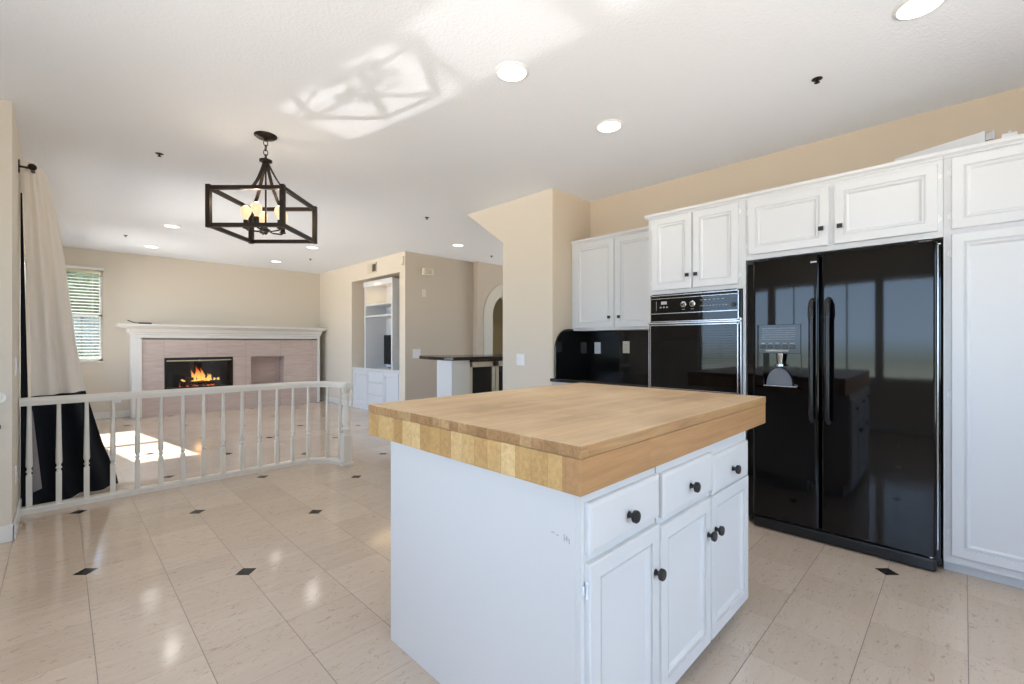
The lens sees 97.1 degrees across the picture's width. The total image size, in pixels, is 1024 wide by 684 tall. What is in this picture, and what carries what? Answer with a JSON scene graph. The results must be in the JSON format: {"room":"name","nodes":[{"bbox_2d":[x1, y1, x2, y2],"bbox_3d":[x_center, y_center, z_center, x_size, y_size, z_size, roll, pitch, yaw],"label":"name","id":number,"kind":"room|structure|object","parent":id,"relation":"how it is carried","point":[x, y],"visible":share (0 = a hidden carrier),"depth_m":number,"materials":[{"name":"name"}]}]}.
{"room":"kitchen","nodes":[
{"label":"kitchen","id":0,"kind":"room"},
{"bbox_2d":[0,99,30,525],"bbox_3d":[-5.211,-0.134,4.808,0.150,2.720,5.830,0,0,-45],"label":"wall","id":1,"kind":"structure","parent":0,"point":[12,183],"depth_m":2.80,"materials":[{"name":"beige paint"}]},
{"bbox_2d":[0,392,7,402],"bbox_3d":[-3.127,0.336,2.757,0.068,0.068,0.018,0,0,-45],"label":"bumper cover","id":2,"kind":"object","parent":1,"relation":"attached to","point":[3,397],"visible":1,"depth_m":2.77,"materials":[{"name":"white plastic"}]},
{"bbox_2d":[15,464,16,483],"bbox_3d":[-3.278,0.866,2.987,0.007,0.118,0.075,0,0,-45],"label":"outlet plate","id":3,"kind":"object","parent":1,"relation":"attached to","point":[15,464],"visible":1,"depth_m":2.98,"materials":[{"name":"white plastic"}]},
{"bbox_2d":[15,357,16,375],"bbox_3d":[-3.278,0.156,2.987,0.008,0.120,0.075,0,0,-45],"label":"switch plate","id":4,"kind":"object","parent":1,"relation":"attached to","point":[15,357],"visible":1,"depth_m":2.97,"materials":[{"name":"white plastic"}]},
{"bbox_2d":[12,496,21,540],"bbox_3d":[-3.374,1.173,3.087,0.014,0.105,0.824,0,0,-45],"label":"baseboard","id":5,"kind":"structure","parent":1,"relation":"attached to","point":[16,520],"depth_m":2.97,"materials":[{"name":"white wood"}]},
{"bbox_2d":[20,193,27,506],"bbox_3d":[-3.537,0.064,3.288,0.054,2.300,0.028,0,0,-45],"label":"curtain","id":6,"kind":"object","parent":1,"relation":"hanging from","point":[23,344],"visible":0.83,"depth_m":3.28,"materials":[{"name":"black fabric"}]},
{"bbox_2d":[24,257,25,306],"bbox_3d":[-4.473,0.166,4.069,0.050,2.120,2.120,0,0,-45],"label":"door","id":7,"kind":"structure","parent":1,"relation":"in","point":[24,257],"depth_m":4.82,"materials":[{"name":"white"}]},
{"bbox_2d":[18,159,36,173],"bbox_3d":[-4.319,-1.259,4.089,0.094,0.090,2.509,0,0,-45],"label":"curtain rod","id":8,"kind":"object","parent":1,"relation":"attached to","point":[32,167],"visible":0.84,"depth_m":3.22,"materials":[{"name":"brown metal"}]},
{"bbox_2d":[24,160,117,504],"bbox_3d":[-3.528,-0.050,3.617,0.180,2.548,0.683,0,0,9],"label":"curtain","id":9,"kind":"object","parent":8,"relation":"hanging from","point":[55,363],"visible":0.88,"depth_m":3.47,"materials":[{"name":"beige fabric"}]},
{"bbox_2d":[62,246,319,412],"bbox_3d":[-5.689,-0.134,8.347,4.180,2.720,0.150,0,0,-45],"label":"wall","id":10,"kind":"structure","parent":0,"point":[138,288],"depth_m":8.03,"materials":[{"name":"beige paint"}]},
{"bbox_2d":[65,265,103,270],"bbox_3d":[-6.815,-1.187,7.080,0.635,0.045,0.050,0,0,-45],"label":"trim","id":11,"kind":"structure","parent":10,"relation":"attached to","point":[67,266],"depth_m":7.13,"materials":[{"name":"white wood"}]},
{"bbox_2d":[72,268,102,361],"bbox_3d":[-6.891,-0.439,7.145,0.620,1.470,0.050,0,0,-45],"label":"window","id":12,"kind":"structure","parent":10,"relation":"in","point":[101,274],"depth_m":7.33,"materials":[{"name":"white plastic"}]},
{"bbox_2d":[66,268,100,359],"bbox_3d":[-6.857,-0.449,7.112,0.580,1.430,0.044,0,0,-45],"label":"window blind","id":13,"kind":"object","parent":12,"relation":"attached to","point":[67,269],"visible":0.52,"depth_m":7.20,"materials":[{"name":"white plastic"}]},
{"bbox_2d":[80,361,102,362],"bbox_3d":[-6.836,0.306,7.090,0.620,0.020,0.045,0,0,-45],"label":"trim","id":14,"kind":"structure","parent":10,"relation":"attached to","point":[92,361],"depth_m":7.23,"materials":[{"name":"white wood"}]},
{"bbox_2d":[93,410,128,419],"bbox_3d":[-5.627,1.173,8.293,4.170,0.105,0.014,0,0,-45],"label":"baseboard","id":15,"kind":"structure","parent":10,"relation":"attached to","point":[103,415],"depth_m":7.36,"materials":[{"name":"white wood"}]},
{"bbox_2d":[320,251,404,406],"bbox_3d":[-2.789,-0.134,8.828,0.600,2.720,3.570,0,0,-45],"label":"wall","id":16,"kind":"structure","parent":0,"point":[342,289],"depth_m":8.86,"materials":[{"name":"beige paint"}]},
{"bbox_2d":[320,395,351,406],"bbox_3d":[-2.944,1.173,8.548,0.014,0.105,3.420,0,0,-45],"label":"baseboard","id":17,"kind":"structure","parent":16,"relation":"attached to","point":[331,399],"depth_m":9.24,"materials":[{"name":"white wood"}]},
{"bbox_2d":[367,262,376,273],"bbox_3d":[-2.514,-1.344,8.120,0.012,0.170,0.340,0,0,-45],"label":"air vent","id":18,"kind":"object","parent":16,"relation":"in","point":[371,268],"visible":1,"depth_m":8.12,"materials":[{"name":"beige"}]},
{"bbox_2d":[405,251,472,400],"bbox_3d":[-1.286,-0.134,7.927,1.448,2.720,0.172,0,0,-45],"label":"wall","id":19,"kind":"structure","parent":0,"point":[452,278],"depth_m":7.75,"materials":[{"name":"beige paint"}]},
{"bbox_2d":[413,349,419,357],"bbox_3d":[-1.583,0.176,7.501,0.150,0.150,0.008,0,0,-45],"label":"switch plate","id":20,"kind":"object","parent":19,"relation":"attached to","point":[416,352],"visible":0.94,"depth_m":7.50,"materials":[{"name":"white plastic"}]},
{"bbox_2d":[421,289,425,296],"bbox_3d":[-1.485,-0.839,7.601,0.085,0.130,0.006,0,0,-45],"label":"blank plate","id":21,"kind":"object","parent":19,"relation":"attached to","point":[423,291],"visible":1,"depth_m":7.59,"materials":[{"name":"beige plastic"}]},
{"bbox_2d":[422,268,433,275],"bbox_3d":[-1.419,-1.202,7.635,0.210,0.115,0.050,0,0,-45],"label":"door chime","id":22,"kind":"object","parent":19,"relation":"attached to","point":[425,271],"visible":1,"depth_m":7.61,"materials":[{"name":"beige plastic"}]},
{"bbox_2d":[473,262,502,354],"bbox_3d":[0.449,-0.134,9.465,3.180,2.720,0.150,0,0,-45],"label":"wall","id":23,"kind":"structure","parent":0,"point":[486,276],"depth_m":8.36,"materials":[{"name":"beige paint"}]},
{"bbox_2d":[484,284,502,354],"bbox_3d":[-0.130,0.038,8.870,1.250,2.375,0.152,0,0,-45],"label":"trim","id":24,"kind":"structure","parent":23,"relation":"attached to","point":[496,293],"depth_m":8.47,"materials":[{"name":"beige"}]},
{"bbox_2d":[493,299,502,353],"bbox_3d":[-0.354,-0.134,10.889,2.300,2.720,0.100,0,0,-45],"label":"wall","id":25,"kind":"structure","parent":0,"point":[498,308],"depth_m":10.85,"materials":[{"name":"beige paint"}]},
{"bbox_2d":[468,188,551,389],"bbox_3d":[-0.025,-0.134,4.861,0.120,2.720,1.290,0,0,-45],"label":"wall partition","id":26,"kind":"structure","parent":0,"point":[523,225],"depth_m":4.61,"materials":[{"name":"beige paint"}]},
{"bbox_2d":[516,354,524,364],"bbox_3d":[0.085,0.171,4.660,0.008,0.118,0.115,0,0,-45],"label":"switch plate","id":27,"kind":"object","parent":26,"relation":"attached to","point":[520,358],"visible":1,"depth_m":4.66,"materials":[{"name":"white plastic"}]},
{"bbox_2d":[0,0,1023,273],"bbox_3d":[-0.389,-1.554,5.303,10.450,0.120,13.150,0,0,-45],"label":"ceiling","id":28,"kind":"structure","parent":0,"point":[385,117],"depth_m":2.74,"materials":[{"name":"white paint"}]},
{"bbox_2d":[144,245,158,247],"bbox_3d":[-5.581,-1.490,6.998,0.190,0.008,0.190,0,0,-45],"label":"recessed light","id":29,"kind":"object","parent":28,"relation":"in","point":[149,246],"visible":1,"depth_m":6.98,"materials":[{"name":"white"}]},
{"bbox_2d":[163,224,180,227],"bbox_3d":[-4.342,-1.490,5.771,0.190,0.008,0.190,0,0,-45],"label":"recessed light","id":30,"kind":"object","parent":28,"relation":"in","point":[165,225],"visible":1,"depth_m":5.78,"materials":[{"name":"white"}]},
{"bbox_2d":[205,131,316,243],"bbox_3d":[-1.774,-1.132,3.256,0.521,0.724,0.521,0,0,0],"label":"pendant lantern","id":31,"kind":"object","parent":28,"relation":"hanging from","point":[253,214],"visible":1,"depth_m":3.20,"materials":[{"name":"brown metal"}]},
{"bbox_2d":[242,219,248,228],"bbox_3d":[-1.892,-0.842,3.214,0.044,0.066,0.044,0,0,-45],"label":"socket","id":32,"kind":"object","parent":31,"relation":"attached to","point":[245,220],"depth_m":3.20,"materials":[{"name":"brown metal"}]},
{"bbox_2d":[254,216,258,222],"bbox_3d":[-1.770,-0.842,3.131,0.044,0.066,0.044,0,0,-45],"label":"socket","id":33,"kind":"object","parent":31,"relation":"attached to","point":[256,218],"depth_m":3.12,"materials":[{"name":"brown metal"}]},
{"bbox_2d":[306,246,318,248],"bbox_3d":[-3.115,-1.490,7.056,0.190,0.008,0.190,0,0,-45],"label":"recessed light","id":34,"kind":"object","parent":28,"relation":"in","point":[310,247],"visible":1,"depth_m":7.05,"materials":[{"name":"white"}]},
{"bbox_2d":[495,61,528,81],"bbox_3d":[0.000,-1.490,2.492,0.190,0.008,0.190,0,0,-45],"label":"recessed light","id":35,"kind":"object","parent":28,"relation":"in","point":[510,71],"visible":1,"depth_m":2.48,"materials":[{"name":"white plastic"}]},
{"bbox_2d":[595,119,622,132],"bbox_3d":[0.668,-1.490,3.112,0.190,0.008,0.190,0,0,-45],"label":"recessed light","id":36,"kind":"object","parent":28,"relation":"in","point":[610,125],"visible":1,"depth_m":3.10,"materials":[{"name":"white plastic"}]},
{"bbox_2d":[811,76,822,83],"bbox_3d":[1.726,-1.482,2.558,0.053,0.023,0.054,0,0,-45],"label":"sprinkler head","id":37,"kind":"object","parent":28,"relation":"attached to","point":[816,80],"visible":1,"depth_m":2.55},
{"bbox_2d":[892,0,946,20],"bbox_3d":[1.803,-1.490,1.998,0.190,0.008,0.190,0,0,-45],"label":"recessed light","id":38,"kind":"object","parent":28,"relation":"in","point":[906,10],"visible":1,"depth_m":2.01,"materials":[{"name":"white"}]},
{"bbox_2d":[0,400,1023,683],"bbox_3d":[-0.389,1.286,5.303,10.450,0.120,13.150,0,0,-45],"label":"floor","id":39,"kind":"structure","parent":0,"point":[282,575],"depth_m":2.22,"materials":[{"name":"tile"}]},
{"bbox_2d":[19,381,353,515],"bbox_3d":[-2.655,0.809,4.026,2.340,0.833,0.417,0,0,-35],"label":"stair railing","id":40,"kind":"object","parent":39,"relation":"on","point":[344,458],"visible":1,"depth_m":3.88,"materials":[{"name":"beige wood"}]},
{"bbox_2d":[116,323,326,418],"bbox_3d":[-5.163,0.460,8.384,3.265,1.533,0.538,0,0,-45],"label":"fireplace","id":41,"kind":"object","parent":39,"relation":"on","point":[154,364],"depth_m":8.22,"materials":[{"name":"pink stone"}]},
{"bbox_2d":[127,320,155,323],"bbox_3d":[-5.955,-0.340,7.324,0.432,0.065,0.068,0,0,-45],"label":"tool","id":42,"kind":"object","parent":41,"relation":"on","point":[127,320],"visible":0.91,"depth_m":7.30,"materials":[{"name":"black metal"}]},
{"bbox_2d":[179,380,217,385],"bbox_3d":[-5.561,0.704,8.022,0.561,0.071,0.070,0,0,-44],"label":"log","id":43,"kind":"object","parent":41,"relation":"on","point":[206,381],"visible":1,"depth_m":7.99,"materials":[{"name":"brown wood"}]},
{"bbox_2d":[185,377,205,380],"bbox_3d":[-5.629,0.633,8.033,0.059,0.073,0.326,0,0,23],"label":"log","id":44,"kind":"object","parent":43,"relation":"on","point":[191,378],"visible":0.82,"depth_m":7.94,"materials":[{"name":"brown wood"}]},
{"bbox_2d":[181,367,219,381],"bbox_3d":[-5.567,0.546,8.086,0.571,0.278,0.163,0,0,-45],"label":"fire","id":45,"kind":"object","parent":43,"relation":"on","point":[200,376],"visible":1,"depth_m":8.06,"materials":[{"name":"orange"}]},
{"bbox_2d":[116,323,326,329],"bbox_3d":[-5.163,-0.291,8.384,3.265,0.032,0.538,0,0,-45],"label":"mantel shelf","id":46,"kind":"object","parent":41,"relation":"attached to","point":[122,325],"depth_m":7.86,"materials":[{"name":"white wood"}]},
{"bbox_2d":[351,367,399,409],"bbox_3d":[-2.304,0.844,8.256,0.519,0.765,1.729,0,0,-45],"label":"base cabinet","id":47,"kind":"object","parent":39,"relation":"on","point":[375,385],"visible":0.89,"depth_m":8.10,"materials":[{"name":"white wood"}]},
{"bbox_2d":[364,277,399,369],"bbox_3d":[-2.233,-0.330,8.175,0.447,1.579,1.020,0,0,-45],"label":"shelf unit","id":48,"kind":"object","parent":47,"relation":"on","point":[381,296],"visible":0.76,"depth_m":8.39,"materials":[{"name":"white wood"}]},
{"bbox_2d":[384,335,390,367],"bbox_3d":[-2.121,0.155,8.217,0.140,0.608,0.760,0,0,-45],"label":"television","id":49,"kind":"object","parent":47,"relation":"on","point":[387,338],"visible":0.22,"depth_m":8.37,"materials":[{"name":"black plastic"}]},
{"bbox_2d":[437,359,502,396],"bbox_3d":[-0.202,0.724,6.382,1.860,1.005,0.310,0,0,-45],"label":"bar cabinet","id":50,"kind":"object","parent":39,"relation":"on","point":[462,377],"visible":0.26,"depth_m":5.82,"materials":[{"name":"white wood"}]},
{"bbox_2d":[419,354,502,360],"bbox_3d":[-0.428,0.198,6.615,1.950,0.044,1.040,0,0,-45],"label":"countertop","id":51,"kind":"structure","parent":50,"relation":"on","point":[493,356],"depth_m":5.91,"materials":[{"name":"black stone"}]},
{"bbox_2d":[470,359,502,361],"bbox_3d":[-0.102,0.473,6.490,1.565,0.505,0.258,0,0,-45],"label":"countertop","id":52,"kind":"structure","parent":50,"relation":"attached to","point":[491,360],"depth_m":6.10,"materials":[{"name":"black stone"}]},
{"bbox_2d":[553,382,570,384],"bbox_3d":[0.954,0.798,4.199,0.649,0.855,1.004,0,0,-45],"label":"base cabinet","id":53,"kind":"object","parent":39,"relation":"on","point":[554,383],"visible":0.02,"depth_m":4.30,"materials":[{"name":"white"}]},
{"bbox_2d":[550,329,648,387],"bbox_3d":[0.950,0.115,4.195,0.660,0.508,1.004,0,0,-45],"label":"backsplash","id":54,"kind":"structure","parent":53,"relation":"on","point":[575,360],"depth_m":4.47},
{"bbox_2d":[594,342,600,353],"bbox_3d":[0.887,0.051,4.691,0.007,0.118,0.075,0,0,-45],"label":"outlet plate","id":55,"kind":"object","parent":54,"relation":"attached to","point":[597,345],"visible":1,"depth_m":4.69,"materials":[{"name":"white plastic"}]},
{"bbox_2d":[550,375,648,387],"bbox_3d":[0.950,0.353,4.195,0.660,0.032,1.004,0,0,-45],"label":"countertop","id":56,"kind":"structure","parent":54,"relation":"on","point":[596,379],"depth_m":4.14,"materials":[{"name":"black stone"}]},
{"bbox_2d":[623,341,629,352],"bbox_3d":[1.123,0.041,4.454,0.007,0.118,0.075,0,0,-45],"label":"outlet plate","id":57,"kind":"object","parent":54,"relation":"attached to","point":[626,344],"visible":1,"depth_m":4.45,"materials":[{"name":"beige plastic"}]},
{"bbox_2d":[391,431,747,683],"bbox_3d":[0.305,0.811,1.959,1.269,0.829,1.015,0,0,-45],"label":"base cabinet","id":58,"kind":"object","parent":39,"relation":"on","point":[497,578],"visible":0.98,"depth_m":1.47,"materials":[{"name":"white wood"}]},
{"bbox_2d":[368,382,765,496],"bbox_3d":[0.318,0.331,2.098,1.531,0.132,1.130,0,0,-45],"label":"countertop","id":59,"kind":"structure","parent":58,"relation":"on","point":[580,439],"depth_m":1.59,"materials":[{"name":"brown wood"}]},
{"bbox_2d":[644,194,752,518],"bbox_3d":[1.552,0.103,3.586,0.669,2.245,0.753,0,0,-45],"label":"tall cabinet","id":60,"kind":"object","parent":39,"relation":"on","point":[699,247],"visible":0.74,"depth_m":3.31,"materials":[{"name":"white wood"}]},
{"bbox_2d":[648,288,742,394],"bbox_3d":[1.513,-0.010,3.531,0.546,0.740,0.689,0,0,-45],"label":"wall oven","id":61,"kind":"object","parent":60,"relation":"in","point":[696,338],"visible":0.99,"depth_m":3.31,"materials":[{"name":"black glass"}]},
{"bbox_2d":[748,240,942,571],"bbox_3d":[2.116,0.334,2.922,0.696,1.785,0.972,0,0,-45],"label":"refrigerator","id":62,"kind":"object","parent":39,"relation":"on","point":[845,349],"visible":0.99,"depth_m":2.65,"materials":[{"name":"black metal"}]},
{"bbox_2d":[943,134,1023,588],"bbox_3d":[2.878,0.103,2.261,0.669,2.245,1.028,0,0,-45],"label":"pantry cabinet","id":63,"kind":"object","parent":39,"relation":"on","point":[983,183],"visible":1,"depth_m":2.31,"materials":[{"name":"white wood"}]},
{"bbox_2d":[1001,130,1016,137],"bbox_3d":[2.526,-1.042,2.296,0.031,0.064,0.055,0,0,-45],"label":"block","id":64,"kind":"object","parent":63,"relation":"on","point":[1010,133],"visible":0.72,"depth_m":2.29,"materials":[{"name":"white wood"}]},
{"bbox_2d":[552,188,589,384],"bbox_3d":[0.605,-0.134,4.649,0.710,2.720,0.120,0,0,-45],"label":"wall","id":65,"kind":"structure","parent":0,"point":[570,213],"depth_m":4.47,"materials":[{"name":"beige paint"}]},
{"bbox_2d":[590,87,1023,331],"bbox_3d":[2.701,-0.134,2.984,0.100,2.720,5.200,0,0,-45],"label":"wall","id":66,"kind":"structure","parent":0,"point":[1003,112],"depth_m":3.35,"materials":[{"name":"beige paint"}]},
{"bbox_2d":[571,226,648,331],"bbox_3d":[1.058,-0.570,4.304,0.354,0.898,1.005,0,0,-45],"label":"upper cabinet","id":67,"kind":"object","parent":66,"relation":"attached to","point":[610,272],"visible":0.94,"depth_m":4.21,"materials":[{"name":"white wood"}]},
{"bbox_2d":[745,151,942,262],"bbox_3d":[2.166,-0.793,2.972,0.669,0.452,0.982,0,0,-45],"label":"upper cabinet","id":68,"kind":"object","parent":66,"relation":"attached to","point":[900,202],"visible":1,"depth_m":2.69,"materials":[{"name":"white wood"}]},
{"bbox_2d":[895,130,994,160],"bbox_3d":[2.409,-1.060,2.534,0.026,0.100,0.436,0,0,-25],"label":"board","id":69,"kind":"object","parent":68,"relation":"on","point":[983,136],"visible":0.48,"depth_m":2.46,"materials":[{"name":"white wood"}]},
{"bbox_3d":[-3.695,-0.134,2.309,1.240,2.720,0.150,0,0,-45],"label":"wall","id":70,"kind":"structure","parent":0,"visible":0},
{"bbox_2d":[0,524,13,543],"bbox_3d":[-3.579,1.173,2.308,1.403,0.105,0.014,0,0,-45],"label":"baseboard","id":71,"kind":"structure","parent":70,"relation":"attached to","point":[7,531],"depth_m":2.78,"materials":[{"name":"white wood"}]},
{"label":"outside","id":72,"kind":"structure","parent":0,"visible":0},
{"bbox_3d":[-12.975,1.476,15.804,20.000,0.100,19.300,0,0,-45],"label":"ground","id":73,"kind":"structure","parent":72,"visible":0},
{"bbox_2d":[66,271,98,358],"bbox_3d":[-9.579,-0.116,9.934,8.504,3.443,1.018,0,0,-45],"label":"hedge","id":74,"kind":"object","parent":73,"relation":"on","point":[67,272],"visible":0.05,"depth_m":10.08,"materials":[{"name":"green plant"}]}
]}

